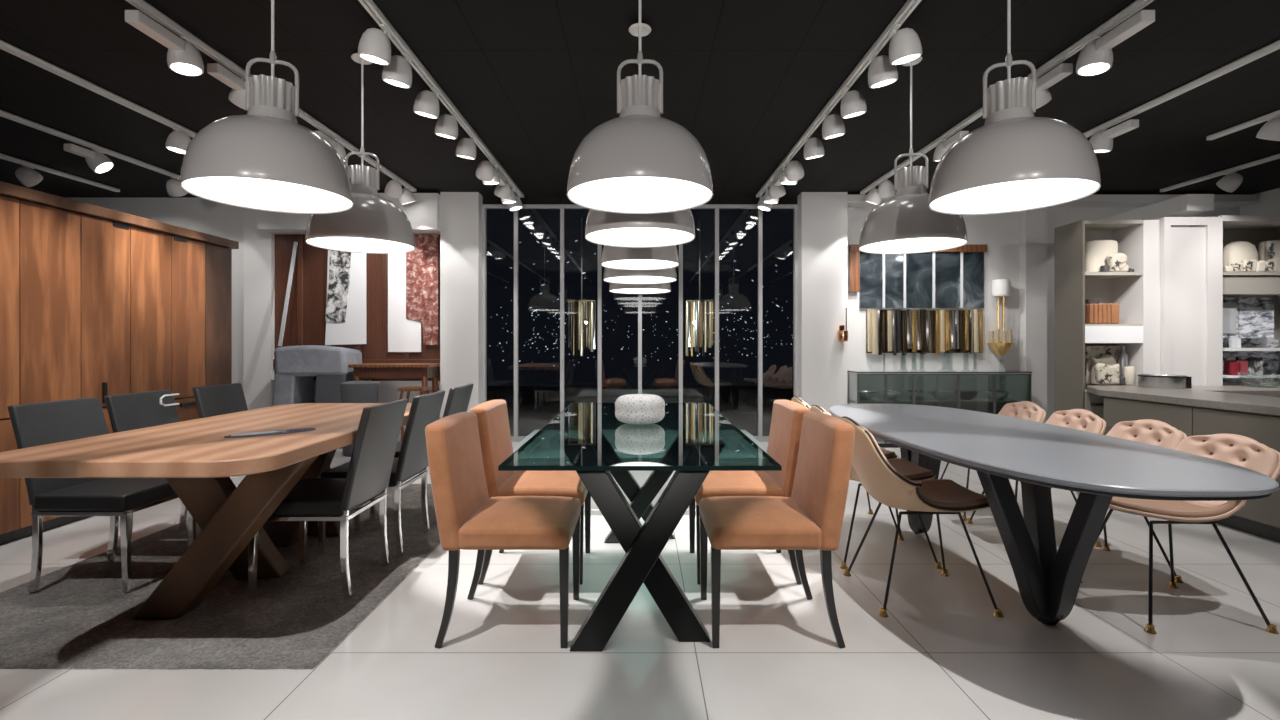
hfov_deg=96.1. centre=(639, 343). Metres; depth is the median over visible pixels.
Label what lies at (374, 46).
track spotlight
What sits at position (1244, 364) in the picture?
gift box
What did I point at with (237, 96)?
track spotlight
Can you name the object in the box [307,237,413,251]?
diffuser
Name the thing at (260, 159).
pendant lamp
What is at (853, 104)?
track spotlight
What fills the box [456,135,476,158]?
track spotlight
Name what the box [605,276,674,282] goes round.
diffuser
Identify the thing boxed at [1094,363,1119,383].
decorative piece
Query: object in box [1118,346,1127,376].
glass bottle
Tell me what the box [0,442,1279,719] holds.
floor
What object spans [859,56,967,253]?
pendant lamp
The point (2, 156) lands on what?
ceiling track
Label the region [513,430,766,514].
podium
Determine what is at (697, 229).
city lights
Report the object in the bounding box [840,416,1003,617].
shell chair
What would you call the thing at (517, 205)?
track spotlight
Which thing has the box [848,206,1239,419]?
wall
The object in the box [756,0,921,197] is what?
ceiling track
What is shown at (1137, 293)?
shelf unit
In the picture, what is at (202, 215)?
wall
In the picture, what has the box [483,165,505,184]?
track spotlight
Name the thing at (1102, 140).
track spotlight
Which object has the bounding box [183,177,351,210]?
diffuser
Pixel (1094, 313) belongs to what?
books
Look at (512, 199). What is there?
track spotlight
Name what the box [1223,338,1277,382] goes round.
backsplash
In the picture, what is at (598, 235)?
diffuser
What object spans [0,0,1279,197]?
ceiling
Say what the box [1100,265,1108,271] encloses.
pebble
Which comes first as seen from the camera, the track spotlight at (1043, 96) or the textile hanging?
the track spotlight at (1043, 96)
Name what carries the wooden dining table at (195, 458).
on the rug at (80, 616)
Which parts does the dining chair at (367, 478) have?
leg, leg, seat, seat frame, leg, backrest, leg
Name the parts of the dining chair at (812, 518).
leg, leg, seat, leg, backrest, leg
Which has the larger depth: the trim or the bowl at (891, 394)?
the trim
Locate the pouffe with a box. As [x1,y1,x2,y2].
[340,381,378,456]
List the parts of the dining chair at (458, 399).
leg, seat, backrest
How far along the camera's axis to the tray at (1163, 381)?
4.64 m
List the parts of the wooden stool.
leg, leg, seat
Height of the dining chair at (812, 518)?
0.861 m
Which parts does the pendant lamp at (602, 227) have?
lamp shade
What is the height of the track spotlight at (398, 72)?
0.182 m
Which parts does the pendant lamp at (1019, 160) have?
rod, lamp shade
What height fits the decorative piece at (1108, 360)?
0.262 m
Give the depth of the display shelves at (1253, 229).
5.30 m
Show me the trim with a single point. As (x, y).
(486, 199)
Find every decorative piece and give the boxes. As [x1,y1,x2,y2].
[1090,355,1116,383]
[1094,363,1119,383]
[1106,253,1128,271]
[1119,376,1125,384]
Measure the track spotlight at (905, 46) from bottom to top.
0.182 m
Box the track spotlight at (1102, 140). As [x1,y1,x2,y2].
[1089,119,1138,152]
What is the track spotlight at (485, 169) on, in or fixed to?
hanging from the ceiling track at (370, 6)
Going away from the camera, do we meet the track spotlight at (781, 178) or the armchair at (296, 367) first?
the track spotlight at (781, 178)
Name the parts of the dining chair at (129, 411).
leg, backrest, leg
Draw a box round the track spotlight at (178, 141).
[165,128,190,153]
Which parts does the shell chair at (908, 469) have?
leg, leg, leg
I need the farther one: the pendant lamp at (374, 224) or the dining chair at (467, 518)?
the pendant lamp at (374, 224)
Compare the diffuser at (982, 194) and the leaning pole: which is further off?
the leaning pole
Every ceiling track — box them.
[0,39,196,137]
[0,109,180,178]
[0,153,119,191]
[126,0,415,191]
[358,0,523,197]
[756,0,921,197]
[860,0,1153,193]
[1083,39,1279,137]
[1160,153,1279,191]
[1206,109,1279,139]
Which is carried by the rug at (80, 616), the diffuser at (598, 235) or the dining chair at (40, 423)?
the dining chair at (40, 423)
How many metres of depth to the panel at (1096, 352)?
5.22 m
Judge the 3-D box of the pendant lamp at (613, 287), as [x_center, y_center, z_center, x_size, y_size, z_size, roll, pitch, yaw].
[0.000,-1.151,6.300,0.677,1.151,0.677,0,0,31]
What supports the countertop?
on the base cabinet
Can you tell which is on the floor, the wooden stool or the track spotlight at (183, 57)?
the wooden stool
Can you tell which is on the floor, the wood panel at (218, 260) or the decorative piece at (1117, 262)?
the wood panel at (218, 260)
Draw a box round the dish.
[1085,299,1100,303]
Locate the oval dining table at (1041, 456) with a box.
[829,404,1278,624]
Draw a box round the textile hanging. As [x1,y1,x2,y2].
[325,250,350,322]
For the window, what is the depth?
6.82 m
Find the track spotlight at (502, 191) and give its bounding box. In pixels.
[494,180,510,198]
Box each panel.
[0,196,18,544]
[11,200,80,541]
[73,214,129,521]
[130,226,170,392]
[171,235,204,421]
[205,243,231,385]
[1085,346,1119,382]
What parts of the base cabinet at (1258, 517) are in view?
drawer, drawer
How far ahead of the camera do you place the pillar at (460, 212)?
6.65 m
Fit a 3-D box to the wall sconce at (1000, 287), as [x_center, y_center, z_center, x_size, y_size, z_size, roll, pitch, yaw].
[4.257,-0.099,6.780,0.284,1.317,0.272,0,0,0]
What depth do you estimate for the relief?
6.82 m
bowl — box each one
[859,390,877,399]
[878,390,901,399]
[904,390,928,399]
[929,390,953,399]
[954,390,978,399]
[985,390,1010,399]
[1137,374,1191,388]
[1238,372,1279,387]
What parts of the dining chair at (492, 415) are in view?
leg, backrest, seat, leg, leg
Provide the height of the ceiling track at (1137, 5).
0.034 m
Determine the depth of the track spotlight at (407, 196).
6.26 m
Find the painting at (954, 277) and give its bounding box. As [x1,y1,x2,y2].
[849,244,986,307]
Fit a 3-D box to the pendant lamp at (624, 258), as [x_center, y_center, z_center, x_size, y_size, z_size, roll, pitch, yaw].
[0.000,-1.181,4.420,0.599,1.151,0.599,0,0,-3]
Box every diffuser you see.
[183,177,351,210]
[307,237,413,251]
[569,177,710,210]
[587,227,692,244]
[602,259,677,268]
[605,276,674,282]
[610,288,669,292]
[861,238,964,251]
[931,178,1097,211]
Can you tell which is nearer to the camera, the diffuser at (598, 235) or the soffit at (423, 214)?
the diffuser at (598, 235)
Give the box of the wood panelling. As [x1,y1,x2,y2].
[273,234,439,433]
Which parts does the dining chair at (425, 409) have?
leg, leg, seat, leg, seat frame, backrest, leg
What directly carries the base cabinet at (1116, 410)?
on the floor
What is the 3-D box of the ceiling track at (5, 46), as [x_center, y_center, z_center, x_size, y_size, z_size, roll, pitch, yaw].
[-3.700,-1.735,2.000,0.046,0.034,9.000,0,0,0]
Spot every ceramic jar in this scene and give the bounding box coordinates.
[1085,240,1117,271]
[1223,241,1258,265]
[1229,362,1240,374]
[1258,240,1279,271]
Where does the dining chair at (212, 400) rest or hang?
on the rug at (80, 616)
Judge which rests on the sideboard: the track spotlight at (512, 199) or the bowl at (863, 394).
the bowl at (863, 394)
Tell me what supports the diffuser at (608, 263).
attached to the pendant lamp at (624, 258)
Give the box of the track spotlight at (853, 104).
[840,87,866,117]
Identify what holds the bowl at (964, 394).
on the sideboard
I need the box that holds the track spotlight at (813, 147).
[803,135,823,158]
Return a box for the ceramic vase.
[615,394,664,423]
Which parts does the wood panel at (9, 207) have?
door, door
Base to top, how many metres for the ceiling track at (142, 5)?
0.034 m
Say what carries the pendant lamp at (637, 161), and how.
hanging from the ceiling
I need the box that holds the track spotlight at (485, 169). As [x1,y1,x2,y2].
[476,158,493,180]
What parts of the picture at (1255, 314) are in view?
relief picture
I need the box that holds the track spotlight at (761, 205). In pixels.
[757,193,771,210]
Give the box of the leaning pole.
[278,242,297,345]
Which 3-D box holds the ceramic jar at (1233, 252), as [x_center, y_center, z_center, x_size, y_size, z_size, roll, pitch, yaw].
[5.396,-0.777,5.180,0.297,0.297,0.184,0,0,0]
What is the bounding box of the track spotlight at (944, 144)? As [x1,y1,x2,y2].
[933,131,968,160]
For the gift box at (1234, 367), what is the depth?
5.06 m
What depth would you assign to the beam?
5.26 m
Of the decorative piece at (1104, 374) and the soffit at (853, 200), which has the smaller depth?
the decorative piece at (1104, 374)
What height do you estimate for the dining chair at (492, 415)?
0.861 m
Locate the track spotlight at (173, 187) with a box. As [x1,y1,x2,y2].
[166,177,187,196]
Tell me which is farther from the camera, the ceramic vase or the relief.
the relief
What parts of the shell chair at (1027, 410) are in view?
leg, leg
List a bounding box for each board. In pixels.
[0,181,238,248]
[325,250,365,344]
[388,253,420,351]
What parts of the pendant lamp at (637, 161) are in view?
lamp shade, rod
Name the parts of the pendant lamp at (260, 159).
lamp shade, rod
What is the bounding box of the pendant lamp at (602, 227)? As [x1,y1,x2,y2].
[585,23,694,247]
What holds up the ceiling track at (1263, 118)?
attached to the ceiling
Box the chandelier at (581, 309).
[567,217,595,355]
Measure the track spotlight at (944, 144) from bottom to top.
0.181 m
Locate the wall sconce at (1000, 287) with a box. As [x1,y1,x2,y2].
[987,279,1014,387]
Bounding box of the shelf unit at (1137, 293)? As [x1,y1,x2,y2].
[1055,220,1160,434]
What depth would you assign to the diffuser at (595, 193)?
2.36 m
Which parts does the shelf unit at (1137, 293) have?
panel, drawer, drawer handle, panel, shelf, shelf, panel, light panel, panel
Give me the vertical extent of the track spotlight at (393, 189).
0.200 m
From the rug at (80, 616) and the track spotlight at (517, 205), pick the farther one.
the track spotlight at (517, 205)
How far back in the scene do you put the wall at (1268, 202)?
6.63 m
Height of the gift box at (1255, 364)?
0.160 m
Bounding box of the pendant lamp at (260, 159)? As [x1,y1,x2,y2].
[180,0,353,213]
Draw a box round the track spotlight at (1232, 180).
[1216,171,1242,192]
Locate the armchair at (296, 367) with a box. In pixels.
[273,345,362,448]
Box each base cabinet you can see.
[1104,396,1195,436]
[1193,406,1279,542]
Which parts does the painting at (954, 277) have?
mirror panel, mirror panel, mirror panel, mirror panel, mirror panel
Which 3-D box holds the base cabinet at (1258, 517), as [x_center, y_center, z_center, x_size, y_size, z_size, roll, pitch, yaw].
[3.990,0.785,3.435,0.680,0.750,0.728,0,0,0]
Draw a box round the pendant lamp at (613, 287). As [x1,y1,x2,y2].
[609,283,670,293]
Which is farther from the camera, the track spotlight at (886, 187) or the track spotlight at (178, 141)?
the track spotlight at (886, 187)
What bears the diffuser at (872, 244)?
attached to the pendant lamp at (904, 223)
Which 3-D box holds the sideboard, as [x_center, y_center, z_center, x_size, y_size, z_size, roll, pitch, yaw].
[3.390,0.735,6.618,1.946,0.851,0.444,0,0,0]
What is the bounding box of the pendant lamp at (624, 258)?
[601,245,678,269]
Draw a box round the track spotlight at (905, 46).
[888,24,921,64]
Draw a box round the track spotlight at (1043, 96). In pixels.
[1036,63,1072,108]
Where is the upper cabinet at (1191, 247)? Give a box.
[1154,217,1222,385]
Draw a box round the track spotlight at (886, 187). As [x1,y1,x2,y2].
[878,178,895,197]
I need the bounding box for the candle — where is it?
[1124,367,1134,384]
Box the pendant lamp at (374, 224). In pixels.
[305,53,414,253]
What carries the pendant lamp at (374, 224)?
hanging from the ceiling
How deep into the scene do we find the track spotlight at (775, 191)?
5.99 m
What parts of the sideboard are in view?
door frame, door frame, door frame, door frame, door frame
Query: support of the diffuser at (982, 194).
attached to the pendant lamp at (1019, 160)
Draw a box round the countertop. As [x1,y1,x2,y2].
[1087,386,1279,415]
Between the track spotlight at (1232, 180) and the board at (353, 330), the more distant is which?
the board at (353, 330)
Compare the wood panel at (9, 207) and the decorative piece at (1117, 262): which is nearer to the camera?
the wood panel at (9, 207)
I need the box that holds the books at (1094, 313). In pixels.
[1085,304,1118,323]
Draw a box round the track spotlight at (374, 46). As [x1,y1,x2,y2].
[358,24,391,64]
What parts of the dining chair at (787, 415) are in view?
leg, leg, seat, backrest, leg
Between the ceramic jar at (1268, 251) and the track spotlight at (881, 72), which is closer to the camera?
the track spotlight at (881, 72)
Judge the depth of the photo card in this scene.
5.13 m
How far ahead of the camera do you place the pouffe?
5.90 m
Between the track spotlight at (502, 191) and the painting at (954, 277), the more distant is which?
the painting at (954, 277)
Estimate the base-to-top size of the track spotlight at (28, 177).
0.204 m
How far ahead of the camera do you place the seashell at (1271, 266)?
5.01 m
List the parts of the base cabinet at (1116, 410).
drawer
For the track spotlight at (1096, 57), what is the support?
hanging from the ceiling track at (1137, 5)
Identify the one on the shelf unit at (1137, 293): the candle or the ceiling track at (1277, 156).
the candle
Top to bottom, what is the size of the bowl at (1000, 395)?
0.100 m
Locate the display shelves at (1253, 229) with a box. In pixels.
[1216,215,1279,382]
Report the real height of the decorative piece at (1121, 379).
0.074 m
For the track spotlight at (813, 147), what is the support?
hanging from the ceiling track at (909, 6)
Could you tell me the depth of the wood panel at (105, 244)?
3.92 m
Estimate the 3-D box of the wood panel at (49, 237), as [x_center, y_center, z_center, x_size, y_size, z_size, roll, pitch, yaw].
[-3.915,0.155,3.561,0.550,2.010,0.367,0,0,0]
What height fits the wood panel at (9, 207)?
2.010 m
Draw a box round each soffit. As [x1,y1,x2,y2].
[257,193,439,233]
[848,195,1256,206]
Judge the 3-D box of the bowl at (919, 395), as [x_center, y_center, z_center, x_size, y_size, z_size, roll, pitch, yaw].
[3.180,0.593,6.620,0.260,0.100,0.260,0,0,0]
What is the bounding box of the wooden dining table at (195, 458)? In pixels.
[0,403,411,617]
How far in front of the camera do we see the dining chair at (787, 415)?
2.81 m
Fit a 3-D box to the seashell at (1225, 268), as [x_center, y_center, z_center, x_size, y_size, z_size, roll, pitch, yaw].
[5.146,-0.656,5.035,0.067,0.056,0.045,0,0,0]
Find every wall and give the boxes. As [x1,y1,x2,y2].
[69,198,242,387]
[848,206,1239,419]
[1240,188,1279,385]
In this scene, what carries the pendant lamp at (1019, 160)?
hanging from the ceiling
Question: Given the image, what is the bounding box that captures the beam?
[1100,194,1213,219]
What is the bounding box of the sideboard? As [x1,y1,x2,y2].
[848,370,1031,447]
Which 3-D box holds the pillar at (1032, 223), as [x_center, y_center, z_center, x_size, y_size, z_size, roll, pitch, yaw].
[4.675,-0.240,6.840,0.250,2.800,0.120,0,0,0]
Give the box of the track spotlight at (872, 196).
[865,187,880,204]
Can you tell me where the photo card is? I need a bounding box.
[1223,303,1235,332]
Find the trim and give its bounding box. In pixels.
[483,196,796,203]
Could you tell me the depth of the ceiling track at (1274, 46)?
3.84 m
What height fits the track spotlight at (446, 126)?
0.182 m
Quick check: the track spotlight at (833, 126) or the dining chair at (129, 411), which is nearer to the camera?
the dining chair at (129, 411)
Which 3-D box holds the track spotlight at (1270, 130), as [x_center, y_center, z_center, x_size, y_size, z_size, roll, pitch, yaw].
[4.798,-1.620,4.357,0.165,0.195,0.182,0,0,0]
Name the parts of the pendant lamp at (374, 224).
lamp shade, rod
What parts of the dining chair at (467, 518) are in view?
leg, backrest, leg, seat, leg, leg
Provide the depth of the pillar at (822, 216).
6.65 m
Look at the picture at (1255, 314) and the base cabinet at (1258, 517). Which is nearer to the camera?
the base cabinet at (1258, 517)
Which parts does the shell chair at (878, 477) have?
leg, leg, leg frame, leg, leg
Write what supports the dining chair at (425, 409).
on the rug at (80, 616)
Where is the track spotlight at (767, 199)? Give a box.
[763,186,778,203]
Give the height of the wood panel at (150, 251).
2.010 m
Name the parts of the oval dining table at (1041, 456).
leg, leg, leg, leg, leg, leg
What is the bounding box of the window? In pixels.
[482,204,797,441]
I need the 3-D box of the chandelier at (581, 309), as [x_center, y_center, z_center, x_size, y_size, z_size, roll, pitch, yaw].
[-0.797,-0.785,7.900,0.386,1.910,0.100,0,0,0]
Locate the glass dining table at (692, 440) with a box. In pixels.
[498,403,781,651]
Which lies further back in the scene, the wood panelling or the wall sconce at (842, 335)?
the wood panelling
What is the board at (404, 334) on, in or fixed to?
attached to the wood panelling
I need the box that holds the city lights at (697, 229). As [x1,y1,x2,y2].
[487,229,792,361]
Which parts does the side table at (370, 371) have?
leg, leg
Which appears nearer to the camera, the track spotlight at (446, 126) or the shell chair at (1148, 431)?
the shell chair at (1148, 431)
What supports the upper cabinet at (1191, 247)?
on the countertop
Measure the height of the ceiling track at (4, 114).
0.034 m
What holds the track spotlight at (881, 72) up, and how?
hanging from the ceiling track at (909, 6)
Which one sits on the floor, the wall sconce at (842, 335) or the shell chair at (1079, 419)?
the shell chair at (1079, 419)
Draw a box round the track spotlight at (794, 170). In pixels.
[786,158,803,180]
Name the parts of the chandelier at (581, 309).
plate, ceiling rod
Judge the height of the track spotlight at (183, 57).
0.174 m
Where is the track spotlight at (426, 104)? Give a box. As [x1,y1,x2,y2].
[413,87,439,117]
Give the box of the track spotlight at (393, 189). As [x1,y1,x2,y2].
[384,178,401,197]
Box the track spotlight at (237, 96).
[207,63,245,109]
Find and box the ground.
[487,386,792,435]
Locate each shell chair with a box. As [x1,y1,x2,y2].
[791,396,901,535]
[809,405,942,569]
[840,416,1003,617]
[940,401,1045,520]
[966,409,1106,546]
[1051,419,1186,582]
[1076,434,1279,633]
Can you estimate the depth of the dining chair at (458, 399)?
3.78 m
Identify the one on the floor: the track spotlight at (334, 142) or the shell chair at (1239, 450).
the shell chair at (1239, 450)
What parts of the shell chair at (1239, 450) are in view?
leg, leg, leg frame, leg, leg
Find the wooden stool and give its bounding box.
[397,387,431,440]
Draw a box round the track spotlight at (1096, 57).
[1076,10,1154,75]
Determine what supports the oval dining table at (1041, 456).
on the floor
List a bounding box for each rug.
[0,484,439,669]
[406,234,437,344]
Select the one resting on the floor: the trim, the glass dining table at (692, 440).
the glass dining table at (692, 440)
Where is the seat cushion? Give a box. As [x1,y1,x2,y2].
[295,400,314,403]
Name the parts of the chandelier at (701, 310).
ceiling rod, plate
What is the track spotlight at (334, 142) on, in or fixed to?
hanging from the ceiling track at (142, 5)
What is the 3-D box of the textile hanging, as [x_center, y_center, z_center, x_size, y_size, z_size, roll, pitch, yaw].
[-3.580,-0.694,6.821,0.308,0.889,0.008,0,0,0]
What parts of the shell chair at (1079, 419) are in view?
leg, leg, leg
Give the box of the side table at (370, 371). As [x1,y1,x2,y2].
[348,363,439,394]
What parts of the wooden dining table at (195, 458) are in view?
leg, leg, leg, leg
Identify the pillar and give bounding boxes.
[243,208,274,409]
[440,192,482,418]
[797,192,847,413]
[1019,207,1046,422]
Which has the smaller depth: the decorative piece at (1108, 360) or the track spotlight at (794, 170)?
the decorative piece at (1108, 360)
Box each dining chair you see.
[7,397,195,591]
[104,390,238,537]
[192,383,247,417]
[248,399,407,599]
[318,390,444,554]
[370,384,473,520]
[425,412,580,648]
[470,400,590,584]
[689,400,809,584]
[699,412,854,648]
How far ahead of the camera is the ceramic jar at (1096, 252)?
5.12 m
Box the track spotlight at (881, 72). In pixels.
[867,51,897,87]
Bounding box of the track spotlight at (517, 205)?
[508,193,522,210]
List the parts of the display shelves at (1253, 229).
bracket, panel, panel, shelf, shelf, shelf, light panel, panel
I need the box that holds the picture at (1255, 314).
[1223,297,1273,337]
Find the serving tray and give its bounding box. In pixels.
[224,428,315,437]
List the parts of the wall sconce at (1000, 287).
rod, lamp shade, rod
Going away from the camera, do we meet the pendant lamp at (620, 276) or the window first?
the pendant lamp at (620, 276)
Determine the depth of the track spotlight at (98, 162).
5.03 m
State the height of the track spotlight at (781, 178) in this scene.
0.177 m
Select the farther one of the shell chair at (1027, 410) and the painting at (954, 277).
the painting at (954, 277)
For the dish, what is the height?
0.042 m
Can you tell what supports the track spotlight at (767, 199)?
hanging from the ceiling track at (909, 6)
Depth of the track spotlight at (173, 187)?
5.90 m
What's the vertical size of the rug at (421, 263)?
1.315 m
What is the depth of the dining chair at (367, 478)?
2.63 m
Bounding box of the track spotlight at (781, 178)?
[774,165,796,184]
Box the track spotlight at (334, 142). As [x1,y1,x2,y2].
[314,131,345,160]
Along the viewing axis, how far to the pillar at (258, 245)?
6.80 m
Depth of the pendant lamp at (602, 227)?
3.01 m
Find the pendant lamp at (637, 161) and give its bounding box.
[567,0,712,213]
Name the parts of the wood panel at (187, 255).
edge pull, door, handle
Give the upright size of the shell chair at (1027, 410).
0.762 m
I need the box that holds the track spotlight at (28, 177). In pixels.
[15,165,42,186]
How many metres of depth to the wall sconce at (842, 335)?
6.55 m
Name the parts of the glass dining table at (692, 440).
leg, leg, glass, leg, leg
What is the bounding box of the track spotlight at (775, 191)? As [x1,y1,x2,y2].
[769,180,785,198]
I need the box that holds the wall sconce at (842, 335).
[837,308,847,342]
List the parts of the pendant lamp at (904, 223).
rod, lamp shade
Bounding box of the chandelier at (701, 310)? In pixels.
[685,217,713,355]
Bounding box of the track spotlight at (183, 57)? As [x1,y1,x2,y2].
[125,10,203,75]
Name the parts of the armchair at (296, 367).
panel, panel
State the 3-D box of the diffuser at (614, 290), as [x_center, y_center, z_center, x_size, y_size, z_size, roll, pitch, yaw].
[0.000,-0.588,6.300,0.660,0.001,0.660,0,0,0]
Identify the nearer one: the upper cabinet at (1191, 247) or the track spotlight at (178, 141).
the track spotlight at (178, 141)
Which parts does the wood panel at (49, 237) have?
door, door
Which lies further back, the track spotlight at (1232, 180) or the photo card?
the track spotlight at (1232, 180)
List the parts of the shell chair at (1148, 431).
leg, leg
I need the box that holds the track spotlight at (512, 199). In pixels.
[501,186,516,203]
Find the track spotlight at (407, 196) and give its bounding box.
[399,187,414,204]
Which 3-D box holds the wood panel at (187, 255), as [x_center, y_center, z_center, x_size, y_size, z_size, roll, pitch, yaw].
[-3.905,0.155,4.645,0.570,2.010,0.348,0,0,0]
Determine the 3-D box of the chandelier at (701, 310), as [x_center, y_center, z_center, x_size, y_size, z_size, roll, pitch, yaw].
[0.817,-0.787,7.900,0.387,1.906,0.100,0,0,0]
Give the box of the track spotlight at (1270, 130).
[1256,115,1279,140]
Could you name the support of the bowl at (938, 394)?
on the sideboard
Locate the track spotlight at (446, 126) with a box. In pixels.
[435,111,457,138]
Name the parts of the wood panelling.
dado rail, panel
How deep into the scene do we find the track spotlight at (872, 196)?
6.26 m
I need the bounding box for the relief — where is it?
[866,309,982,355]
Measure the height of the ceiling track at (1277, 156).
0.034 m
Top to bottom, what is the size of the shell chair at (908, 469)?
0.822 m
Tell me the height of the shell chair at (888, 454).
0.822 m
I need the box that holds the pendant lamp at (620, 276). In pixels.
[603,267,676,283]
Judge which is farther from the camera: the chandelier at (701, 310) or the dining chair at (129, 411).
the chandelier at (701, 310)
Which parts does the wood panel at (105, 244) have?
handle, door, door, edge pull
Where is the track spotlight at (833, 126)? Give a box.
[822,111,844,138]
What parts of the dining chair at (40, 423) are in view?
leg, backrest, seat, seat frame, leg, leg, leg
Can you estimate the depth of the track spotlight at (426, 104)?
3.83 m
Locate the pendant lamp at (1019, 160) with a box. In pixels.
[929,0,1100,214]
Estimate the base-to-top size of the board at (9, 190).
0.068 m
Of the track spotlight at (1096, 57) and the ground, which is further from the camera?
the ground
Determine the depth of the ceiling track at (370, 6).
3.72 m
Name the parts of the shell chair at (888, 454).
leg, leg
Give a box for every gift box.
[1224,360,1247,374]
[1235,357,1262,374]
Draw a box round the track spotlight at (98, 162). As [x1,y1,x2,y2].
[64,144,113,172]
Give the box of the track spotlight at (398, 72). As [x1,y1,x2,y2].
[382,51,412,87]

